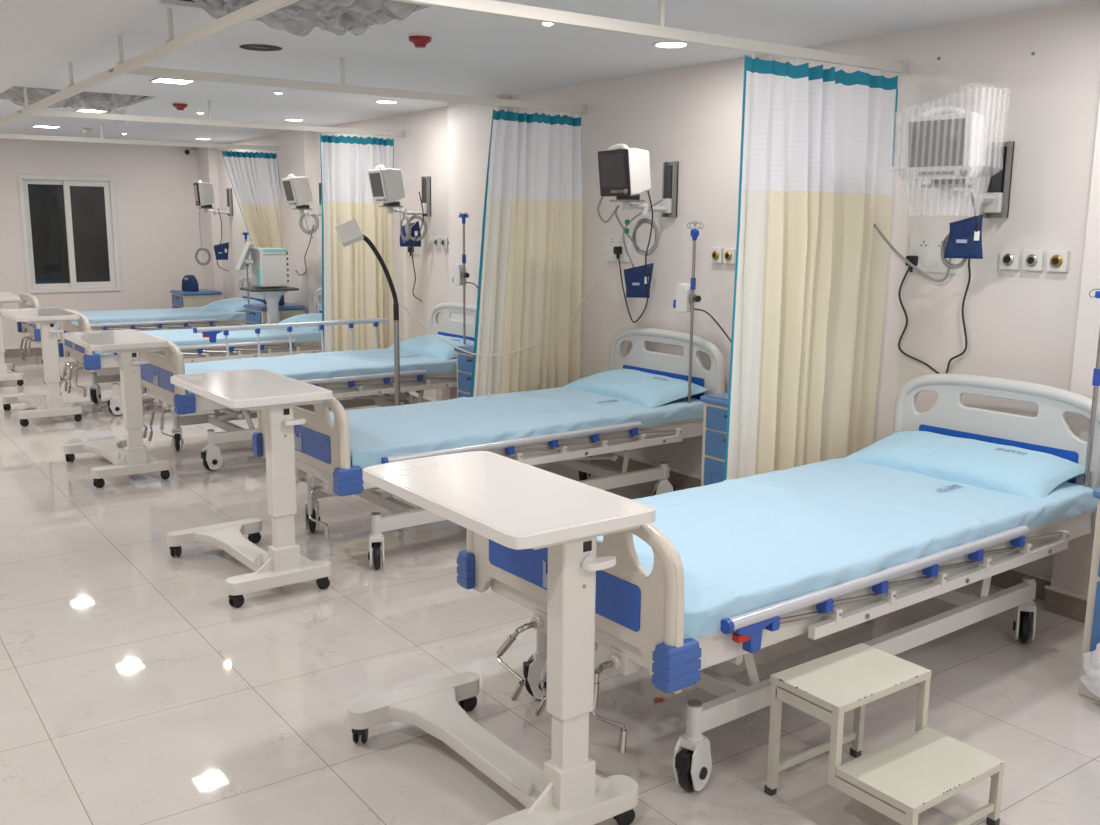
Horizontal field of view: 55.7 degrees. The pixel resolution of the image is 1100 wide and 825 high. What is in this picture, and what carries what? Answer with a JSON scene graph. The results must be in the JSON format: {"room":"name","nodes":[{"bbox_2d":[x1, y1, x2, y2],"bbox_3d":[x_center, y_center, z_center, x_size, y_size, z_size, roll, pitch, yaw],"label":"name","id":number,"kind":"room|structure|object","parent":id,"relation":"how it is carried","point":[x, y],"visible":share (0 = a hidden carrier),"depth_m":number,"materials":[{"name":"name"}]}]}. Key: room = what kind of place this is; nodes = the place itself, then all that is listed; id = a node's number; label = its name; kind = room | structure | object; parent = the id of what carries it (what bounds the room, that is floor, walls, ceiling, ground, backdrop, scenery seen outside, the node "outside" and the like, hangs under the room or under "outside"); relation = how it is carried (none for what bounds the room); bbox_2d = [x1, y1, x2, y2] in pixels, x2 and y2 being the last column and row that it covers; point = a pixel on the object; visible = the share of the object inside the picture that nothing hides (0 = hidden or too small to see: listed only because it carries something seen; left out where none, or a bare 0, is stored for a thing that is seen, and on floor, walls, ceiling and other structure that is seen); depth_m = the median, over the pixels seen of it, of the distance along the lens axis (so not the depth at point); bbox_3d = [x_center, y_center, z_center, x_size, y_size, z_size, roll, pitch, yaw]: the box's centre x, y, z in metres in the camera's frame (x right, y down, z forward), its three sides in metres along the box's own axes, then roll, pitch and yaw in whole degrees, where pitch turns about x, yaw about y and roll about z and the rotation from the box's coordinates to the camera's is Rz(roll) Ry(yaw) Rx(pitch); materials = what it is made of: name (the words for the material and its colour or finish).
{"room":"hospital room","nodes":[
{"label":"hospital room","id":0,"kind":"room"},
{"bbox_2d":[0,138,203,347],"bbox_3d":[-6.929,-1.778,10.386,7.400,2.625,0.200,-7,13,-35],"label":"wall","id":1,"kind":"structure","parent":0,"point":[158,230],"depth_m":11.77,"materials":[{"name":"paint"}]},
{"bbox_2d":[4,347,41,357],"bbox_3d":[-7.000,-0.500,10.444,7.100,0.090,0.012,-7,13,-35],"label":"baseboard","id":2,"kind":"structure","parent":1,"relation":"attached to","point":[9,353],"depth_m":11.31,"materials":[{"name":"stone"}]},
{"bbox_2d":[18,174,120,292],"bbox_3d":[-5.312,-1.969,11.509,1.535,1.625,0.210,-7,13,-35],"label":"window","id":3,"kind":"structure","parent":1,"relation":"in","point":[70,235],"depth_m":11.45,"materials":[{"name":"white plastic"}]},
{"bbox_2d":[0,0,161,93],"bbox_3d":[-3.847,-1.551,3.474,4.435,0.090,14.900,-7,13,-35],"label":"ceiling","id":4,"kind":"structure","parent":1,"relation":"attached to","point":[34,34],"depth_m":4.56,"materials":[{"name":"white paint"}]},
{"bbox_2d":[197,147,223,298],"bbox_3d":[-3.950,-1.923,12.153,0.100,2.325,0.400,-7,13,-35],"label":"wall pillar","id":5,"kind":"structure","parent":0,"point":[206,157],"depth_m":12.00,"materials":[{"name":"paint"}]},
{"bbox_2d":[277,130,318,313],"bbox_3d":[-2.422,-1.524,10.056,0.100,2.325,0.650,-7,13,-35],"label":"wall pillar","id":6,"kind":"structure","parent":0,"point":[296,156],"depth_m":9.87,"materials":[{"name":"paint"}]},
{"bbox_2d":[448,95,510,398],"bbox_3d":[-0.507,-1.025,7.428,0.100,2.325,0.670,-7,13,-35],"label":"wall pillar","id":7,"kind":"structure","parent":0,"point":[469,125],"depth_m":7.37,"materials":[{"name":"paint"}]},
{"bbox_2d":[0,0,1088,143],"bbox_3d":[-0.843,-2.061,5.566,2.980,0.380,14.900,-7,13,-35],"label":"ceiling","id":8,"kind":"structure","parent":0,"point":[467,53],"depth_m":5.27,"materials":[{"name":"paint"}]},
{"bbox_2d":[0,86,143,112],"bbox_3d":[-3.342,-2.188,7.307,0.892,0.132,0.862,-7,13,-35],"label":"plastic sheet","id":9,"kind":"object","parent":8,"relation":"hanging from","point":[97,101],"visible":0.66,"depth_m":7.16,"materials":[{"name":"grey"}]},
{"bbox_2d":[112,108,128,128],"bbox_3d":[-3.299,-2.262,8.010,0.123,0.160,0.044,-3,11,-17],"label":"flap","id":10,"kind":"object","parent":8,"relation":"hanging from","point":[119,124],"visible":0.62,"depth_m":8.01,"materials":[{"name":"white plastic"}]},
{"bbox_2d":[0,123,278,150],"bbox_3d":[-3.677,-2.505,9.412,2.683,0.184,0.056,-6,12,-33],"label":"track","id":11,"kind":"object","parent":8,"relation":"hanging from","point":[102,139],"visible":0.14,"depth_m":9.35,"materials":[{"name":"white metal"}]},
{"bbox_2d":[221,148,283,294],"bbox_3d":[-2.844,-1.537,10.150,0.630,1.989,0.120,-7,13,-35],"label":"privacy curtain","id":12,"kind":"object","parent":11,"relation":"hanging from","point":[254,177],"visible":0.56,"depth_m":10.05,"materials":[{"name":"beige fabric"}]},
{"bbox_2d":[0,0,298,125],"bbox_3d":[-2.705,-1.832,5.786,0.040,0.167,11.950,-7,13,-35],"label":"track","id":13,"kind":"object","parent":8,"relation":"hanging from","point":[259,8],"visible":1,"depth_m":4.21,"materials":[{"name":"white metal"}]},
{"bbox_2d":[149,77,195,84],"bbox_3d":[-2.302,-2.024,6.350,0.220,0.010,0.220,-7,13,-35],"label":"recessed light","id":14,"kind":"object","parent":8,"relation":"in","point":[159,79],"visible":0.92,"depth_m":6.34,"materials":[{"name":"white plastic"}]},
{"bbox_2d":[152,78,191,83],"bbox_3d":[-2.302,-2.024,6.350,0.196,0.009,0.196,-7,13,-35],"label":"diffuser","id":15,"kind":"object","parent":14,"relation":"attached to","point":[160,80],"depth_m":6.32,"materials":[{"name":"white plastic"}]},
{"bbox_2d":[29,100,403,137],"bbox_3d":[-2.279,-2.140,7.495,2.683,0.184,0.056,-6,12,-33],"label":"track","id":16,"kind":"object","parent":8,"relation":"hanging from","point":[52,113],"visible":0.88,"depth_m":7.40,"materials":[{"name":"white metal"}]},
{"bbox_2d":[320,132,394,351],"bbox_3d":[-1.504,-1.168,8.199,0.669,1.991,0.133,-8,13,-37],"label":"privacy curtain","id":17,"kind":"object","parent":16,"relation":"hanging from","point":[355,285],"visible":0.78,"depth_m":8.14,"materials":[{"name":"beige fabric"}]},
{"bbox_2d":[239,44,282,50],"bbox_3d":[-1.416,-1.786,5.100,0.210,0.003,0.210,-7,13,-35],"label":"air vent","id":18,"kind":"object","parent":8,"relation":"attached to","point":[255,47],"depth_m":5.09,"materials":[{"name":"grey metal"}]},
{"bbox_2d":[192,0,421,35],"bbox_3d":[-0.906,-1.540,3.948,0.872,0.159,0.922,-7,13,-35],"label":"plastic sheet","id":19,"kind":"object","parent":8,"relation":"hanging from","point":[298,21],"visible":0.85,"depth_m":3.93,"materials":[{"name":"grey"}]},
{"bbox_2d":[126,58,586,114],"bbox_3d":[-0.871,-1.773,5.563,2.683,0.184,0.056,-7,13,-36],"label":"track","id":20,"kind":"object","parent":8,"relation":"hanging from","point":[142,71],"visible":0.85,"depth_m":5.41,"materials":[{"name":"white metal"}]},
{"bbox_2d":[470,106,582,396],"bbox_3d":[-0.163,-0.810,6.315,0.836,1.991,0.148,-7,13,-35],"label":"privacy curtain","id":21,"kind":"object","parent":20,"relation":"hanging from","point":[530,281],"visible":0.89,"depth_m":6.27,"materials":[{"name":"beige fabric"}]},
{"bbox_2d":[408,32,431,47],"bbox_3d":[-0.587,-1.681,4.710,0.110,0.055,0.110,-7,13,-35],"label":"smoke detector","id":22,"kind":"object","parent":8,"relation":"attached to","point":[420,40],"visible":1,"depth_m":4.68,"materials":[{"name":"red plastic"}]},
{"bbox_2d":[391,0,907,75],"bbox_3d":[0.445,-1.430,3.757,2.683,0.184,0.056,-7,13,-35],"label":"track","id":23,"kind":"object","parent":8,"relation":"hanging from","point":[491,7],"visible":1,"depth_m":3.71,"materials":[{"name":"white metal"}]},
{"bbox_2d":[724,52,897,479],"bbox_3d":[1.109,-0.451,4.428,0.956,1.989,0.141,-7,13,-35],"label":"privacy curtain","id":24,"kind":"object","parent":23,"relation":"hanging from","point":[817,154],"visible":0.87,"depth_m":4.36,"materials":[{"name":"beige fabric"}]},
{"bbox_2d":[652,41,689,48],"bbox_3d":[0.569,-1.730,4.893,0.184,0.012,0.184,-7,13,-35],"label":"recessed light","id":25,"kind":"object","parent":8,"relation":"in","point":[661,44],"visible":0.96,"depth_m":4.88,"materials":[{"name":"white plastic"}]},
{"bbox_2d":[656,43,685,47],"bbox_3d":[0.569,-1.731,4.893,0.140,0.010,0.140,-7,13,-35],"label":"diffuser","id":26,"kind":"object","parent":25,"relation":"attached to","point":[658,45],"depth_m":4.90,"materials":[{"name":"white plastic"}]},
{"bbox_2d":[0,356,1099,824],"bbox_3d":[-2.663,0.654,4.756,7.400,0.050,14.900,-7,13,-35],"label":"floor","id":27,"kind":"structure","parent":0,"point":[133,691],"depth_m":3.46,"materials":[{"name":"tile"}]},
{"bbox_2d":[0,292,23,385],"bbox_3d":[-5.120,-0.678,9.547,0.458,0.796,0.840,-6,12,-32],"label":"table","id":28,"kind":"object","parent":27,"relation":"on","point":[7,373],"visible":0.95,"depth_m":9.29,"materials":[{"name":"white plastic"}]},
{"bbox_2d":[0,308,82,425],"bbox_3d":[-3.881,-0.367,7.918,0.458,0.794,0.840,-7,13,-35],"label":"table","id":29,"kind":"object","parent":27,"relation":"on","point":[51,403],"visible":1,"depth_m":7.64,"materials":[{"name":"white plastic"}]},
{"bbox_2d":[63,330,170,487],"bbox_3d":[-2.602,-0.050,6.218,0.458,0.808,0.840,-7,13,-35],"label":"table","id":30,"kind":"object","parent":27,"relation":"on","point":[135,459],"visible":1,"depth_m":5.95,"materials":[{"name":"white plastic"}]},
{"bbox_2d":[17,275,263,379],"bbox_3d":[-4.046,-0.892,10.452,2.290,0.910,0.960,-7,13,-35],"label":"hospital bed","id":31,"kind":"object","parent":27,"relation":"on","point":[33,329],"visible":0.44,"depth_m":10.03,"materials":[{"name":"white paint"}]},
{"bbox_2d":[56,307,245,328],"bbox_3d":[-4.024,-0.970,10.456,2.106,0.088,0.898,-7,13,-35],"label":"mattress","id":32,"kind":"object","parent":31,"relation":"on","point":[138,315],"visible":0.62,"depth_m":10.32,"materials":[{"name":"blue fabric"}]},
{"bbox_2d":[203,298,263,311],"bbox_3d":[-3.313,-1.137,10.951,0.396,0.123,0.821,-8,13,-38],"label":"pillow","id":33,"kind":"object","parent":32,"relation":"on","point":[230,304],"visible":0.75,"depth_m":10.78,"materials":[{"name":"blue fabric"}]},
{"bbox_2d":[58,287,321,415],"bbox_3d":[-2.820,-0.560,8.704,2.290,0.910,0.960,-7,13,-36],"label":"hospital bed","id":34,"kind":"object","parent":27,"relation":"on","point":[85,359],"visible":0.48,"depth_m":8.26,"materials":[{"name":"white paint"}]},
{"bbox_2d":[93,328,320,354],"bbox_3d":[-2.797,-0.639,8.705,2.107,0.091,0.897,-7,13,-36],"label":"mattress","id":35,"kind":"object","parent":34,"relation":"on","point":[179,337],"visible":0.36,"depth_m":8.53,"materials":[{"name":"blue fabric"}]},
{"bbox_2d":[279,313,321,330],"bbox_3d":[-2.091,-0.800,9.212,0.396,0.128,0.821,-7,13,-34],"label":"pillow","id":36,"kind":"object","parent":35,"relation":"on","point":[310,317],"visible":0.38,"depth_m":9.13,"materials":[{"name":"blue fabric"}]},
{"bbox_2d":[170,289,221,307],"bbox_3d":[-4.012,-1.037,11.839,0.445,0.695,0.484,-7,13,-35],"label":"base cabinet","id":37,"kind":"object","parent":27,"relation":"on","point":[180,298],"visible":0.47,"depth_m":11.61,"materials":[{"name":"beige"}]},
{"bbox_2d":[182,275,198,290],"bbox_3d":[-4.038,-1.450,11.679,0.207,0.183,0.084,8,13,34],"label":"case","id":38,"kind":"object","parent":37,"relation":"on","point":[189,282],"visible":1,"depth_m":11.64,"materials":[{"name":"blue plastic"}]},
{"bbox_2d":[167,369,332,607],"bbox_3d":[-1.295,0.281,4.427,0.458,0.826,0.840,-7,13,-36],"label":"table","id":39,"kind":"object","parent":27,"relation":"on","point":[283,564],"visible":1,"depth_m":4.17,"materials":[{"name":"white plastic"}]},
{"bbox_2d":[240,286,298,323],"bbox_3d":[-2.542,-0.703,9.575,0.492,0.882,0.380,-7,13,-35],"label":"cart","id":40,"kind":"object","parent":27,"relation":"on","point":[272,296],"visible":0.52,"depth_m":9.46,"materials":[{"name":"grey plastic"}]},
{"bbox_2d":[251,248,288,286],"bbox_3d":[-2.550,-1.323,9.480,0.269,0.345,0.264,-7,13,-35],"label":"ventilator","id":41,"kind":"object","parent":40,"relation":"on","point":[269,268],"visible":0.98,"depth_m":9.38,"materials":[{"name":"grey plastic"}]},
{"bbox_2d":[235,242,253,270],"bbox_3d":[-2.736,-1.403,9.342,0.142,0.248,0.240,-1,10,-8],"label":"screen","id":42,"kind":"object","parent":41,"relation":"attached to","point":[242,261],"visible":1,"depth_m":9.24,"materials":[{"name":"grey plastic"}]},
{"bbox_2d":[243,303,305,324],"bbox_3d":[-2.628,-0.682,9.973,0.445,0.695,0.484,-7,13,-35],"label":"base cabinet","id":43,"kind":"object","parent":27,"relation":"on","point":[255,313],"visible":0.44,"depth_m":9.78,"materials":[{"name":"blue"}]},
{"bbox_2d":[139,302,476,470],"bbox_3d":[-1.538,-0.235,6.995,2.290,0.910,0.960,-7,13,-36],"label":"hospital bed","id":44,"kind":"object","parent":27,"relation":"on","point":[371,389],"visible":0.49,"depth_m":6.75,"materials":[{"name":"beige plastic"}]},
{"bbox_2d":[184,348,456,394],"bbox_3d":[-1.516,-0.315,6.998,2.108,0.092,0.895,-7,13,-36],"label":"mattress","id":45,"kind":"object","parent":44,"relation":"on","point":[302,366],"visible":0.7,"depth_m":6.89,"materials":[{"name":"blue fabric"}]},
{"bbox_2d":[388,334,473,359],"bbox_3d":[-0.814,-0.477,7.509,0.396,0.130,0.821,-8,13,-38],"label":"pillow","id":46,"kind":"object","parent":45,"relation":"on","point":[429,345],"visible":0.73,"depth_m":7.37,"materials":[{"name":"blue fabric"}]},
{"bbox_2d":[458,213,468,343],"bbox_3d":[-0.595,-0.843,7.217,0.070,1.062,0.099,0,10,-1],"label":"pole","id":47,"kind":"object","parent":44,"relation":"attached to","point":[464,216],"visible":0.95,"depth_m":7.18,"materials":[{"name":"silver metal"}]},
{"bbox_2d":[452,264,469,285],"bbox_3d":[-0.619,-0.954,7.233,0.060,0.154,0.183,-7,13,-35],"label":"pump","id":48,"kind":"object","parent":47,"relation":"attached to","point":[458,272],"visible":1,"depth_m":7.21,"materials":[{"name":"white plastic"}]},
{"bbox_2d":[454,345,473,397],"bbox_3d":[-0.317,-0.079,6.801,0.445,0.695,0.484,-7,13,-35],"label":"base cabinet","id":49,"kind":"object","parent":27,"relation":"on","point":[464,360],"visible":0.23,"depth_m":6.74,"materials":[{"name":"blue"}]},
{"bbox_2d":[335,219,607,405],"bbox_3d":[-0.419,-0.370,6.141,1.555,1.504,0.620,1,10,0],"label":"lamp","id":50,"kind":"object","parent":27,"relation":"on","point":[349,232],"depth_m":6.01,"materials":[{"name":"grey metal"}]},
{"bbox_2d":[252,328,724,568],"bbox_3d":[-0.257,0.096,5.255,2.290,0.910,0.960,-7,13,-36],"label":"hospital bed","id":51,"kind":"object","parent":27,"relation":"on","point":[322,449],"visible":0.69,"depth_m":4.97,"materials":[{"name":"white paint"}]},
{"bbox_2d":[329,387,703,467],"bbox_3d":[-0.235,0.017,5.258,2.106,0.089,0.905,-7,13,-36],"label":"mattress","id":52,"kind":"object","parent":51,"relation":"on","point":[377,433],"visible":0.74,"depth_m":5.05,"materials":[{"name":"blue fabric"}]},
{"bbox_2d":[563,369,709,406],"bbox_3d":[0.464,-0.151,5.769,0.396,0.122,0.820,-6,12,-33],"label":"pillow","id":53,"kind":"object","parent":52,"relation":"on","point":[630,385],"visible":0.92,"depth_m":5.60,"materials":[{"name":"blue fabric"}]},
{"bbox_2d":[687,221,702,402],"bbox_3d":[0.737,-0.478,5.410,0.070,1.020,0.099,0,10,-1],"label":"pole","id":54,"kind":"object","parent":51,"relation":"attached to","point":[694,233],"visible":0.96,"depth_m":5.38,"materials":[{"name":"silver metal"}]},
{"bbox_2d":[673,283,700,312],"bbox_3d":[0.713,-0.595,5.424,0.060,0.154,0.183,-7,13,-35],"label":"pump","id":55,"kind":"object","parent":54,"relation":"attached to","point":[684,297],"visible":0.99,"depth_m":5.40,"materials":[{"name":"white plastic"}]},
{"bbox_2d":[347,451,655,824],"bbox_3d":[-0.168,0.595,2.769,0.458,0.826,0.840,-7,13,-35],"label":"table","id":56,"kind":"object","parent":27,"relation":"on","point":[513,504],"visible":1,"depth_m":2.53,"materials":[{"name":"white plastic"}]},
{"bbox_2d":[700,393,727,485],"bbox_3d":[1.027,0.272,4.956,0.445,0.695,0.484,-7,13,-35],"label":"base cabinet","id":57,"kind":"object","parent":27,"relation":"on","point":[715,405],"visible":0.2,"depth_m":4.92,"materials":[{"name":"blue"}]},
{"bbox_2d":[457,374,1099,790],"bbox_3d":[0.876,0.427,3.505,2.290,0.910,0.960,-7,13,-37],"label":"hospital bed","id":58,"kind":"object","parent":27,"relation":"on","point":[639,615],"visible":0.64,"depth_m":3.01,"materials":[{"name":"beige plastic"}]},
{"bbox_2d":[596,457,1097,639],"bbox_3d":[0.897,0.348,3.509,2.115,0.089,0.910,-7,13,-37],"label":"mattress","id":59,"kind":"object","parent":58,"relation":"on","point":[746,544],"visible":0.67,"depth_m":3.31,"materials":[{"name":"blue fabric"}]},
{"bbox_2d":[842,431,1090,498],"bbox_3d":[1.586,0.185,4.020,0.396,0.128,0.821,-8,14,-40],"label":"pillow","id":60,"kind":"object","parent":59,"relation":"on","point":[1012,470],"visible":0.9,"depth_m":3.89,"materials":[{"name":"blue fabric"}]},
{"bbox_2d":[1083,289,1099,486],"bbox_3d":[1.956,-0.044,3.739,0.070,0.792,0.099,0,10,-1],"label":"pole","id":61,"kind":"object","parent":58,"relation":"attached to","point":[1096,373],"visible":0.81,"depth_m":3.74,"materials":[{"name":"silver metal"}]},
{"bbox_2d":[764,643,1004,824],"bbox_3d":[0.859,0.868,2.687,0.377,0.337,0.452,-7,13,-35],"label":"step stool","id":62,"kind":"object","parent":27,"relation":"on","point":[901,779],"visible":1,"depth_m":2.63,"materials":[{"name":"beige metal"}]},
{"bbox_2d":[1077,487,1099,701],"bbox_3d":[2.018,0.591,3.266,0.445,0.695,0.484,-7,13,-35],"label":"base cabinet","id":63,"kind":"object","parent":27,"relation":"on","point":[1091,637],"visible":0.84,"depth_m":3.32,"materials":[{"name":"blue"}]},
{"bbox_2d":[1080,643,1099,697],"bbox_3d":[1.751,0.813,3.245,0.063,0.199,0.196,-7,13,-35],"label":"plastic bag","id":64,"kind":"object","parent":27,"relation":"on","point":[1090,679],"visible":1,"depth_m":3.28,"materials":[{"name":"white plastic"}]},
{"bbox_2d":[217,0,1099,577],"bbox_3d":[0.277,-1.064,6.571,0.200,2.725,14.900,-7,13,-35],"label":"wall","id":65,"kind":"structure","parent":0,"point":[1021,325],"depth_m":4.65,"materials":[{"name":"paint"}]},
{"bbox_2d":[198,188,232,215],"bbox_3d":[-3.606,-2.273,11.212,0.184,0.300,0.863,0,10,-2],"label":"bracket","id":66,"kind":"object","parent":65,"relation":"attached to","point":[229,209],"visible":0.95,"depth_m":11.54,"materials":[{"name":"grey metal"}]},
{"bbox_2d":[193,180,214,205],"bbox_3d":[-3.603,-2.287,10.847,0.176,0.266,0.270,-4,12,-25],"label":"patient monitor","id":67,"kind":"object","parent":66,"relation":"attached to","point":[204,193],"visible":1,"depth_m":10.74,"materials":[{"name":"white plastic"}]},
{"bbox_2d":[217,209,227,270],"bbox_3d":[-3.439,-1.811,10.922,0.075,0.648,0.206,-7,13,-35],"label":"cable","id":68,"kind":"object","parent":66,"relation":"hanging from","point":[218,209],"visible":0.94,"depth_m":10.97,"materials":[{"name":"grey plastic"}]},
{"bbox_2d":[214,242,228,259],"bbox_3d":[-3.433,-1.689,10.884,0.159,0.184,0.045,-1,10,-8],"label":"blood pressure cuff","id":69,"kind":"object","parent":68,"relation":"hanging from","point":[221,250],"visible":1,"depth_m":10.87,"materials":[{"name":"blue fabric"}]},
{"bbox_2d":[292,183,320,233],"bbox_3d":[-2.145,-1.806,9.188,0.229,0.462,0.879,0,10,-3],"label":"bracket","id":70,"kind":"object","parent":65,"relation":"attached to","point":[301,208],"depth_m":9.40,"materials":[{"name":"grey metal"}]},
{"bbox_2d":[282,174,312,205],"bbox_3d":[-2.131,-1.878,8.800,0.200,0.268,0.270,-5,12,-29],"label":"patient monitor","id":71,"kind":"object","parent":70,"relation":"attached to","point":[297,190],"visible":1,"depth_m":8.70,"materials":[{"name":"white plastic"}]},
{"bbox_2d":[378,176,430,216],"bbox_3d":[-1.039,-1.605,7.711,0.184,0.305,0.693,5,11,24],"label":"bracket","id":72,"kind":"object","parent":65,"relation":"attached to","point":[425,181],"visible":0.91,"depth_m":7.96,"materials":[{"name":"grey metal"}]},
{"bbox_2d":[368,165,404,202],"bbox_3d":[-1.165,-1.631,7.447,0.194,0.268,0.270,-5,12,-29],"label":"patient monitor","id":73,"kind":"object","parent":72,"relation":"attached to","point":[386,185],"visible":1,"depth_m":7.35,"materials":[{"name":"white plastic"}]},
{"bbox_2d":[400,221,420,246],"bbox_3d":[-1.069,-1.368,7.973,0.168,0.194,0.046,1,10,4],"label":"blood pressure cuff","id":74,"kind":"object","parent":72,"relation":"hanging from","point":[415,229],"visible":0.72,"depth_m":7.96,"materials":[{"name":"blue fabric"}]},
{"bbox_2d":[405,215,427,240],"bbox_3d":[-1.018,-1.405,7.929,0.173,0.196,0.034,0,10,-3],"label":"cable coil","id":75,"kind":"object","parent":72,"relation":"hanging from","point":[419,217],"visible":0.86,"depth_m":7.92,"materials":[{"name":"grey"}]},
{"bbox_2d":[411,191,423,301],"bbox_3d":[-0.985,-1.235,7.850,0.074,0.827,0.709,-2,11,-13],"label":"cable","id":76,"kind":"object","parent":72,"relation":"hanging from","point":[419,191],"visible":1,"depth_m":7.99,"materials":[{"name":"grey plastic"}]},
{"bbox_2d":[5,346,1086,622],"bbox_3d":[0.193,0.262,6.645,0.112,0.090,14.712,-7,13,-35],"label":"baseboard","id":77,"kind":"structure","parent":65,"relation":"attached to","point":[1064,605],"depth_m":4.33,"materials":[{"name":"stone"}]},
{"bbox_2d":[605,233,629,261],"bbox_3d":[0.408,-0.984,6.213,0.015,0.165,0.231,-7,13,-35],"label":"wall socket","id":78,"kind":"object","parent":65,"relation":"attached to","point":[611,239],"visible":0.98,"depth_m":6.22,"materials":[{"name":"white plastic"}]},
{"bbox_2d":[609,161,678,216],"bbox_3d":[0.532,-1.204,5.589,0.162,0.300,0.527,10,14,42],"label":"bracket","id":79,"kind":"object","parent":65,"relation":"attached to","point":[668,206],"visible":0.93,"depth_m":5.75,"materials":[{"name":"grey metal"}]},
{"bbox_2d":[598,144,650,196],"bbox_3d":[0.393,-1.261,5.423,0.182,0.266,0.270,-6,12,-30],"label":"patient monitor","id":80,"kind":"object","parent":79,"relation":"attached to","point":[624,170],"visible":1,"depth_m":5.34,"materials":[{"name":"white plastic"}]},
{"bbox_2d":[597,197,638,248],"bbox_3d":[0.406,-1.021,5.591,0.292,0.288,0.142,-7,13,-35],"label":"cable","id":81,"kind":"object","parent":80,"relation":"hanging from","point":[601,199],"visible":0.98,"depth_m":5.54,"materials":[{"name":"grey"}]},
{"bbox_2d":[618,191,652,322],"bbox_3d":[0.495,-0.868,5.848,0.092,0.759,0.720,-1,10,-8],"label":"cable","id":82,"kind":"object","parent":80,"relation":"hanging from","point":[647,191],"visible":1,"depth_m":5.78,"materials":[{"name":"grey plastic"}]},
{"bbox_2d":[623,199,662,266],"bbox_3d":[0.518,-0.981,5.725,0.244,0.376,0.060,7,12,33],"label":"air hose","id":83,"kind":"object","parent":79,"relation":"hanging from","point":[659,201],"visible":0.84,"depth_m":5.77,"materials":[{"name":"grey"}]},
{"bbox_2d":[624,263,653,297],"bbox_3d":[0.491,-0.737,5.800,0.167,0.194,0.047,3,11,12],"label":"blood pressure cuff","id":84,"kind":"object","parent":83,"relation":"hanging from","point":[635,277],"visible":1,"depth_m":5.79,"materials":[{"name":"blue fabric"}]},
{"bbox_2d":[632,218,658,255],"bbox_3d":[0.526,-0.968,5.745,0.150,0.206,0.031,1,10,4],"label":"cable coil","id":85,"kind":"object","parent":79,"relation":"hanging from","point":[640,222],"visible":0.95,"depth_m":5.74,"materials":[{"name":"grey"}]},
{"bbox_2d":[710,248,723,262],"bbox_3d":[0.886,-0.837,5.544,0.033,0.080,0.080,-7,13,-35],"label":"outlet","id":86,"kind":"object","parent":65,"relation":"attached to","point":[716,253],"visible":1,"depth_m":5.53,"materials":[{"name":"white plastic"}]},
{"bbox_2d":[723,248,735,263],"bbox_3d":[0.942,-0.822,5.468,0.033,0.080,0.080,-7,13,-35],"label":"outlet","id":87,"kind":"object","parent":65,"relation":"attached to","point":[729,254],"visible":0.94,"depth_m":5.45,"materials":[{"name":"white plastic"}]},
{"bbox_2d":[874,224,951,281],"bbox_3d":[1.568,-0.690,4.491,0.365,0.244,0.071,11,14,44],"label":"air hose","id":88,"kind":"object","parent":65,"relation":"attached to","point":[875,225],"visible":0.8,"depth_m":4.50,"materials":[{"name":"grey"}]},
{"bbox_2d":[908,233,957,273],"bbox_3d":[1.657,-0.688,4.493,0.015,0.165,0.239,-7,13,-35],"label":"wall socket","id":89,"kind":"object","parent":65,"relation":"attached to","point":[927,247],"visible":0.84,"depth_m":4.50,"materials":[{"name":"white plastic"}]},
{"bbox_2d":[921,141,1014,217],"bbox_3d":[1.648,-0.912,4.053,0.490,0.300,0.155,-7,13,-35],"label":"bracket","id":90,"kind":"object","parent":65,"relation":"attached to","point":[996,198],"visible":0.92,"depth_m":4.18,"materials":[{"name":"grey metal"}]},
{"bbox_2d":[898,192,977,373],"bbox_3d":[1.664,-0.516,4.338,0.196,0.767,0.618,0,10,-4],"label":"cable","id":91,"kind":"object","parent":90,"relation":"hanging from","point":[971,193],"depth_m":4.38,"materials":[{"name":"grey plastic"}]},
{"bbox_2d":[901,107,984,179],"bbox_3d":[1.487,-1.010,3.918,0.179,0.266,0.270,-9,14,-43],"label":"patient monitor","id":92,"kind":"object","parent":90,"relation":"attached to","point":[938,143],"visible":1,"depth_m":3.85,"materials":[{"name":"white plastic"}]},
{"bbox_2d":[921,184,972,187],"bbox_3d":[1.506,-0.859,3.950,0.130,0.010,0.140,-7,13,-35],"label":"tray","id":93,"kind":"object","parent":90,"relation":"on","point":[930,185],"depth_m":3.91,"materials":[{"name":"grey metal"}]},
{"bbox_2d":[944,214,982,258],"bbox_3d":[1.647,-0.699,4.134,0.145,0.175,0.048,5,11,24],"label":"blood pressure cuff","id":94,"kind":"object","parent":90,"relation":"hanging from","point":[964,242],"visible":0.99,"depth_m":4.12,"materials":[{"name":"blue fabric"}]},
{"bbox_2d":[999,249,1020,269],"bbox_3d":[1.856,-0.618,4.207,0.033,0.080,0.080,-7,13,-35],"label":"outlet","id":95,"kind":"object","parent":65,"relation":"attached to","point":[1010,259],"visible":1,"depth_m":4.20,"materials":[{"name":"white plastic"}]},
{"bbox_2d":[1022,250,1044,270],"bbox_3d":[1.914,-0.603,4.128,0.033,0.080,0.080,-7,13,-35],"label":"outlet","id":96,"kind":"object","parent":65,"relation":"attached to","point":[1033,260],"visible":1,"depth_m":4.11,"materials":[{"name":"white plastic"}]},
{"bbox_2d":[1046,251,1069,271],"bbox_3d":[1.972,-0.588,4.048,0.033,0.080,0.080,-7,13,-35],"label":"outlet","id":97,"kind":"object","parent":65,"relation":"attached to","point":[1057,261],"visible":1,"depth_m":4.04,"materials":[{"name":"white plastic"}]},
{"bbox_2d":[1051,100,1099,596],"bbox_3d":[2.225,-0.312,3.678,0.100,2.325,0.680,-7,13,-35],"label":"wall pillar","id":98,"kind":"structure","parent":0,"point":[1072,565],"depth_m":3.91,"materials":[{"name":"paint"}]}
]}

